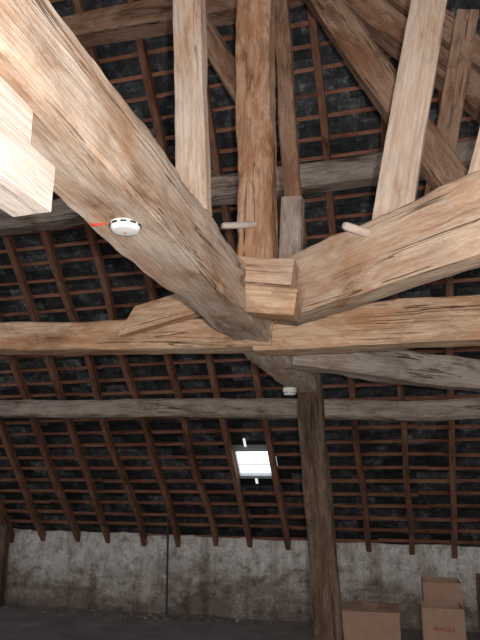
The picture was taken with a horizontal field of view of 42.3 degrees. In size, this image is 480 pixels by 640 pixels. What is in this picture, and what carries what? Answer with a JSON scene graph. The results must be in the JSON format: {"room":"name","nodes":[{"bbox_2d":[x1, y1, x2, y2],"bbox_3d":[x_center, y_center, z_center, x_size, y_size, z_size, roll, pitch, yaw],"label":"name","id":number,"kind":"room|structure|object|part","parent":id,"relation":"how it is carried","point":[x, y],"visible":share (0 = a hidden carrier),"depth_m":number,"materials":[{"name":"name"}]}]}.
{"room":"attic","nodes":[
{"label":"attic","id":0,"kind":"room"},
{"bbox_2d":[0,604,479,639],"bbox_3d":[-0.962,2.415,2.865,12.800,0.100,10.000,-4,-14,15],"label":"floor","id":1,"kind":"structure","parent":0,"point":[17,623],"depth_m":6.64,"materials":[{"name":"grey concrete"}]},
{"bbox_2d":[0,524,9,605],"bbox_3d":[-3.081,3.116,7.909,0.217,0.980,0.141,-4,-14,15],"label":"stud","id":2,"kind":"object","parent":1,"relation":"on","point":[4,535],"visible":0.99,"depth_m":7.88,"materials":[{"name":"brown wood"}]},
{"bbox_2d":[165,516,168,614],"bbox_3d":[-0.864,2.892,7.365,0.026,1.151,0.077,-1,-14,4],"label":"conduit","id":3,"kind":"object","parent":1,"relation":"on","point":[167,557],"visible":0.95,"depth_m":7.36,"materials":[{"name":"grey metal"}]},
{"bbox_2d":[6,605,474,634],"bbox_3d":[-0.152,3.373,6.976,5.789,0.041,0.315,-4,-14,15],"label":"rubble","id":4,"kind":"object","parent":1,"relation":"on","point":[191,617],"visible":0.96,"depth_m":7.10,"materials":[{"name":"grey stone"}]},
{"bbox_2d":[297,373,343,639],"bbox_3d":[0.575,1.475,4.409,0.288,2.479,0.211,-4,-15,17],"label":"post","id":5,"kind":"object","parent":1,"relation":"on","point":[316,477],"visible":0.88,"depth_m":4.35,"materials":[{"name":"brown wood"}]},
{"bbox_2d":[0,0,315,393],"bbox_3d":[-0.078,-0.131,2.599,0.232,0.341,4.476,-4,-14,14],"label":"tie beam","id":6,"kind":"structure","parent":5,"relation":"attached to","point":[109,165],"depth_m":1.51,"materials":[{"name":"brown wood"}]},
{"bbox_2d":[0,76,32,143],"bbox_3d":[-0.539,-0.455,0.833,0.093,0.095,0.770,-4,-14,15],"label":"block","id":7,"kind":"object","parent":6,"relation":"attached to","point":[14,111],"visible":0.7,"depth_m":1.13,"materials":[{"name":"brown wood"}]},
{"bbox_2d":[0,118,54,216],"bbox_3d":[-0.511,-0.349,0.831,0.095,0.106,0.830,-4,-14,15],"label":"stub","id":8,"kind":"object","parent":7,"relation":"hanging from","point":[26,176],"visible":1,"depth_m":1.13,"materials":[{"name":"brown wood"}]},
{"bbox_2d":[90,223,106,225],"bbox_3d":[-0.389,-0.276,1.680,0.065,0.054,0.026,-4,-14,15],"label":"wire","id":9,"kind":"object","parent":6,"relation":"attached to","point":[92,224],"visible":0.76,"depth_m":1.67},
{"bbox_2d":[109,218,141,235],"bbox_3d":[-0.310,-0.260,1.682,0.092,0.055,0.092,-4,-14,15],"label":"smoke detector","id":10,"kind":"object","parent":6,"relation":"attached to","point":[119,226],"visible":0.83,"depth_m":1.66,"materials":[{"name":"white plastic"}]},
{"bbox_2d":[0,318,272,354],"bbox_3d":[-1.745,0.111,3.652,3.986,0.329,0.206,-4,-14,15],"label":"beam","id":11,"kind":"structure","parent":6,"relation":"on","point":[193,336],"depth_m":3.27,"materials":[{"name":"brown wood"}]},
{"bbox_2d":[118,294,201,337],"bbox_3d":[-0.278,-0.069,3.152,0.699,0.279,0.108,-4,-15,17],"label":"bracket","id":12,"kind":"object","parent":11,"relation":"attached to","point":[171,309],"visible":0.53,"depth_m":3.14,"materials":[{"name":"brown wood"}]},
{"bbox_2d":[173,0,211,215],"bbox_3d":[-0.194,-1.072,2.377,0.203,1.479,0.122,-5,-15,18],"label":"strut","id":13,"kind":"object","parent":6,"relation":"on","point":[192,146],"visible":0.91,"depth_m":2.27,"materials":[{"name":"brown wood"}]},
{"bbox_2d":[235,0,277,257],"bbox_3d":[0.092,-1.391,3.246,0.204,2.530,0.176,-3,-14,15],"label":"post","id":14,"kind":"object","parent":6,"relation":"on","point":[255,20],"visible":0.88,"depth_m":3.06,"materials":[{"name":"brown wood"}]},
{"bbox_2d":[221,221,256,228],"bbox_3d":[-0.003,-0.444,2.902,0.187,0.070,0.032,8,-16,-30],"label":"wooden peg","id":15,"kind":"object","parent":14,"relation":"attached to","point":[227,225],"visible":1,"depth_m":2.88,"materials":[{"name":"brown wood"}]},
{"bbox_2d":[238,256,298,288],"bbox_3d":[0.064,-0.191,2.618,0.360,0.168,0.137,-4,-14,14],"label":"block","id":16,"kind":"object","parent":6,"relation":"attached to","point":[276,272],"visible":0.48,"depth_m":2.54,"materials":[{"name":"brown wood"}]},
{"bbox_2d":[245,284,302,322],"bbox_3d":[0.061,-0.078,2.602,0.391,0.180,0.141,-4,-15,15],"label":"block","id":17,"kind":"object","parent":6,"relation":"attached to","point":[266,302],"visible":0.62,"depth_m":2.52,"materials":[{"name":"brown wood"}]},
{"bbox_2d":[275,170,479,325],"bbox_3d":[0.894,-0.357,1.845,0.155,0.296,2.472,9,-16,-32],"label":"tie beam","id":18,"kind":"structure","parent":17,"relation":"attached to","point":[435,236],"depth_m":2.22,"materials":[{"name":"brown wood"}]},
{"bbox_2d":[342,222,369,236],"bbox_3d":[0.483,-0.328,2.349,0.219,0.054,0.034,7,-15,-25],"label":"wooden peg","id":19,"kind":"object","parent":18,"relation":"attached to","point":[362,231],"visible":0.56,"depth_m":2.31,"materials":[{"name":"brown wood"}]},
{"bbox_2d":[372,0,446,219],"bbox_3d":[0.725,-0.998,2.553,0.448,1.461,0.083,-3,-14,11],"label":"strut","id":20,"kind":"object","parent":18,"relation":"attached to","point":[399,174],"visible":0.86,"depth_m":2.49,"materials":[{"name":"brown wood"}]},
{"bbox_2d":[468,128,479,173],"bbox_3d":[0.964,-0.919,2.235,0.437,1.156,0.087,-2,-14,6],"label":"strut","id":21,"kind":"object","parent":18,"relation":"on","point":[475,162],"visible":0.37,"depth_m":2.13,"materials":[{"name":"brown wood"}]},
{"bbox_2d":[283,387,296,395],"bbox_3d":[0.350,0.507,4.365,0.098,0.055,0.098,-4,-14,15],"label":"smoke detector","id":22,"kind":"object","parent":6,"relation":"attached to","point":[288,391],"visible":1,"depth_m":4.33,"materials":[{"name":"white plastic"}]},
{"bbox_2d":[253,295,479,355],"bbox_3d":[1.688,-0.027,2.756,3.320,0.244,0.196,-4,-14,15],"label":"cross beam","id":23,"kind":"structure","parent":6,"relation":"attached to","point":[453,321],"depth_m":2.94,"materials":[{"name":"brown wood"}]},
{"bbox_2d":[279,196,304,258],"bbox_3d":[0.253,-0.338,3.087,0.146,0.558,0.106,-4,-14,15],"label":"post","id":24,"kind":"object","parent":23,"relation":"on","point":[292,207],"visible":0.51,"depth_m":3.07,"materials":[{"name":"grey wood"}]},
{"bbox_2d":[282,349,479,391],"bbox_3d":[1.670,0.385,4.278,3.127,0.231,0.214,8,-16,-25],"label":"beam","id":25,"kind":"structure","parent":6,"relation":"attached to","point":[401,366],"depth_m":3.90,"materials":[{"name":"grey wood"}]},
{"bbox_2d":[342,600,400,639],"bbox_3d":[1.222,2.875,5.774,0.528,0.412,0.408,-3,-14,13],"label":"cardboard box","id":26,"kind":"object","parent":1,"relation":"on","point":[380,620],"visible":0.86,"depth_m":5.61,"materials":[{"name":"brown cardboard"}]},
{"bbox_2d":[419,601,466,639],"bbox_3d":[1.809,2.789,5.526,0.358,0.460,0.310,-3,-14,12],"label":"cardboard box","id":27,"kind":"object","parent":1,"relation":"on","point":[439,620],"visible":1,"depth_m":5.42,"materials":[{"name":"brown cardboard"}]},
{"bbox_2d":[421,577,462,606],"bbox_3d":[1.961,2.833,5.992,0.353,0.600,0.338,-3,-14,13],"label":"cardboard box","id":28,"kind":"object","parent":27,"relation":"on","point":[438,589],"visible":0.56,"depth_m":5.89,"materials":[{"name":"brown cardboard"}]},
{"bbox_2d":[476,573,479,634],"bbox_3d":[2.430,2.885,6.239,0.085,0.620,0.058,-4,-14,15],"label":"stake","id":29,"kind":"object","parent":1,"relation":"on","point":[477,574],"visible":1,"depth_m":6.25,"materials":[{"name":"brown wood"}]},
{"bbox_2d":[4,528,479,631],"bbox_3d":[0.241,2.994,7.347,12.800,0.986,0.404,-4,-14,15],"label":"wall","id":30,"kind":"structure","parent":0,"point":[266,580],"depth_m":7.29,"materials":[{"name":"paint"}]},
{"bbox_2d":[0,496,14,542],"bbox_3d":[-3.680,-0.991,6.294,0.094,6.706,5.641,-4,-14,15],"label":"rafter","id":31,"kind":"object","parent":30,"relation":"on","point":[4,518],"visible":0.99,"depth_m":7.93,"materials":[{"name":"brown wood"}]},
{"bbox_2d":[61,0,305,47],"bbox_3d":[-0.726,-2.308,4.751,12.502,0.334,0.247,-4,-14,15],"label":"purlin","id":32,"kind":"object","parent":31,"relation":"attached to","point":[143,19],"visible":0.52,"depth_m":4.69,"materials":[{"name":"brown wood"}]},
{"bbox_2d":[386,0,479,73],"bbox_3d":[1.356,-1.819,3.969,1.662,1.957,0.154,-4,-14,14],"label":"rafter","id":33,"kind":"object","parent":32,"relation":"attached to","point":[402,6],"visible":0.27,"depth_m":3.92,"materials":[{"name":"brown wood"}]},
{"bbox_2d":[0,418,45,540],"bbox_3d":[-3.224,-1.024,6.183,0.101,6.703,5.649,-4,-14,14],"label":"rafter","id":34,"kind":"object","parent":30,"relation":"on","point":[5,439],"visible":0.96,"depth_m":7.55,"materials":[{"name":"brown wood"}]},
{"bbox_2d":[0,317,80,541],"bbox_3d":[-2.766,-1.055,6.068,0.112,6.700,5.650,-4,-14,14],"label":"rafter","id":35,"kind":"object","parent":30,"relation":"on","point":[12,360],"visible":0.78,"depth_m":7.25,"materials":[{"name":"brown wood"}]},
{"bbox_2d":[2,235,109,543],"bbox_3d":[-2.322,-1.082,5.947,0.098,6.697,5.653,-4,-14,14],"label":"rafter","id":36,"kind":"object","parent":30,"relation":"on","point":[8,240],"visible":0.83,"depth_m":6.76,"materials":[{"name":"brown wood"}]},
{"bbox_2d":[40,230,146,545],"bbox_3d":[-1.919,-1.108,5.843,0.109,6.692,5.661,-4,-15,15],"label":"rafter","id":37,"kind":"object","parent":30,"relation":"on","point":[46,237],"visible":0.59,"depth_m":6.67,"materials":[{"name":"brown wood"}]},
{"bbox_2d":[83,223,180,546],"bbox_3d":[-1.490,-1.137,5.733,0.120,6.708,5.642,-4,-15,15],"label":"rafter","id":38,"kind":"object","parent":30,"relation":"on","point":[90,233],"visible":0.58,"depth_m":6.55,"materials":[{"name":"brown wood"}]},
{"bbox_2d":[71,0,218,545],"bbox_3d":[-1.018,-1.169,5.614,0.121,6.703,5.646,-4,-14,15],"label":"rafter","id":39,"kind":"object","parent":30,"relation":"on","point":[78,5],"visible":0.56,"depth_m":6.61,"materials":[{"name":"brown wood"}]},
{"bbox_2d":[127,0,252,547],"bbox_3d":[-0.599,-1.197,5.505,0.105,6.701,5.649,-4,-14,14],"label":"rafter","id":40,"kind":"object","parent":30,"relation":"on","point":[141,45],"visible":0.58,"depth_m":6.22,"materials":[{"name":"brown wood"}]},
{"bbox_2d":[207,79,290,549],"bbox_3d":[-0.152,-1.225,5.388,0.104,6.707,5.646,-4,-14,14],"label":"rafter","id":41,"kind":"object","parent":30,"relation":"on","point":[214,150],"visible":0.58,"depth_m":6.21,"materials":[{"name":"brown wood"}]},
{"bbox_2d":[276,162,280,228],"bbox_3d":[0.289,-1.251,5.269,0.099,6.704,5.648,-4,-14,15],"label":"rafter","id":42,"kind":"object","parent":30,"relation":"on","point":[278,199],"visible":0.05,"depth_m":5.34,"materials":[{"name":"brown wood"}]},
{"bbox_2d":[306,5,371,551],"bbox_3d":[0.728,-1.282,5.159,0.084,6.699,5.653,-4,-14,14],"label":"rafter","id":43,"kind":"object","parent":30,"relation":"on","point":[312,20],"visible":0.68,"depth_m":5.21,"materials":[{"name":"brown wood"}]},
{"bbox_2d":[376,42,414,554],"bbox_3d":[1.186,-1.309,5.035,0.101,6.694,5.657,-4,-14,14],"label":"rafter","id":44,"kind":"object","parent":30,"relation":"on","point":[400,389],"visible":0.32,"depth_m":6.25,"materials":[{"name":"brown wood"}]},
{"bbox_2d":[437,90,456,558],"bbox_3d":[1.607,-1.334,4.921,0.111,6.727,5.618,-4,-14,15],"label":"rafter","id":45,"kind":"object","parent":30,"relation":"on","point":[449,281],"visible":0.38,"depth_m":6.15,"materials":[{"name":"brown wood"}]},
{"bbox_2d":[17,2,472,543],"bbox_3d":[-0.482,-1.201,5.613,12.800,6.742,5.668,-4,-14,15],"label":"ceiling","id":46,"kind":"structure","parent":0,"point":[244,481],"depth_m":6.82,"materials":[{"name":"black"}]},
{"bbox_2d":[0,0,479,546],"bbox_3d":[-0.416,-1.260,5.523,12.976,6.786,5.741,-4,-14,15],"label":"roof slates","id":47,"kind":"structure","parent":46,"relation":"on","point":[344,78],"depth_m":6.44,"materials":[{"name":"black stone"}]},
{"bbox_2d":[0,0,479,544],"bbox_3d":[-0.501,-1.197,5.538,12.800,6.506,5.472,-4,-14,15],"label":"batten","id":48,"kind":"object","parent":47,"relation":"attached to","point":[304,23],"visible":0.42,"depth_m":6.55,"materials":[{"name":"brown wood"}]},
{"bbox_2d":[303,0,468,189],"bbox_3d":[0.703,-1.358,3.343,1.524,2.815,0.186,-4,-14,15],"label":"rafter","id":49,"kind":"object","parent":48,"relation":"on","point":[376,75],"visible":0.62,"depth_m":3.26,"materials":[{"name":"brown wood"}]},
{"bbox_2d":[172,0,235,103],"bbox_3d":[-0.208,-1.710,3.691,0.754,1.271,0.131,-4,-14,14],"label":"brace","id":50,"kind":"object","parent":49,"relation":"attached to","point":[219,55],"visible":0.46,"depth_m":3.55,"materials":[{"name":"brown wood"}]},
{"bbox_2d":[275,0,306,244],"bbox_3d":[0.237,-1.436,3.436,0.212,2.153,0.106,-2,-14,7],"label":"brace","id":51,"kind":"object","parent":49,"relation":"attached to","point":[287,122],"visible":0.81,"depth_m":3.32,"materials":[{"name":"brown wood"}]},
{"bbox_3d":[-6.327,-0.823,6.991,0.111,8.680,0.144,-4,25,15],"label":"rafter","id":52,"kind":"object","parent":48,"relation":"attached to","visible":0},
{"bbox_2d":[0,139,476,235],"bbox_3d":[-0.483,-1.087,5.383,12.504,0.453,0.259,-4,-15,15],"label":"purlin","id":53,"kind":"object","parent":52,"relation":"attached to","point":[362,170],"visible":0.37,"depth_m":5.03,"materials":[{"name":"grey wood"}]},
{"bbox_2d":[0,397,479,421],"bbox_3d":[-0.107,0.917,6.329,12.507,0.525,0.235,-3,-14,14],"label":"purlin","id":54,"kind":"object","parent":52,"relation":"attached to","point":[256,408],"visible":0.95,"depth_m":6.22,"materials":[{"name":"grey wood"}]},
{"bbox_2d":[232,438,277,483],"bbox_3d":[0.156,1.551,6.800,0.506,0.477,0.402,-4,-14,15],"label":"skylight","id":55,"kind":"object","parent":46,"relation":"attached to","point":[252,461],"visible":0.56,"depth_m":6.84,"materials":[{"name":"glass"}]},
{"bbox_3d":[0.157,1.561,6.825,0.436,0.356,0.315,-4,-14,15],"label":"frame","id":56,"kind":"part","parent":55,"relation":"part of","materials":[{"name":"metal"}]},
{"bbox_3d":[0.161,1.552,6.843,0.400,0.287,0.243,-4,-14,15],"label":"glass","id":57,"kind":"part","parent":55,"relation":"part of","materials":[{"name":"white glass"}]},
{"bbox_2d":[345,0,479,124],"bbox_3d":[1.025,-1.665,3.757,1.731,2.159,0.184,-4,-14,14],"label":"rafter","id":58,"kind":"object","parent":46,"relation":"attached to","point":[386,25],"visible":0.41,"depth_m":3.73,"materials":[{"name":"brown wood"}]},
{"bbox_2d":[424,9,478,195],"bbox_3d":[1.144,-1.115,3.377,0.395,1.223,0.134,-4,-15,16],"label":"strut","id":59,"kind":"object","parent":58,"relation":"attached to","point":[458,67],"visible":0.61,"depth_m":3.36,"materials":[{"name":"brown wood"}]}
]}

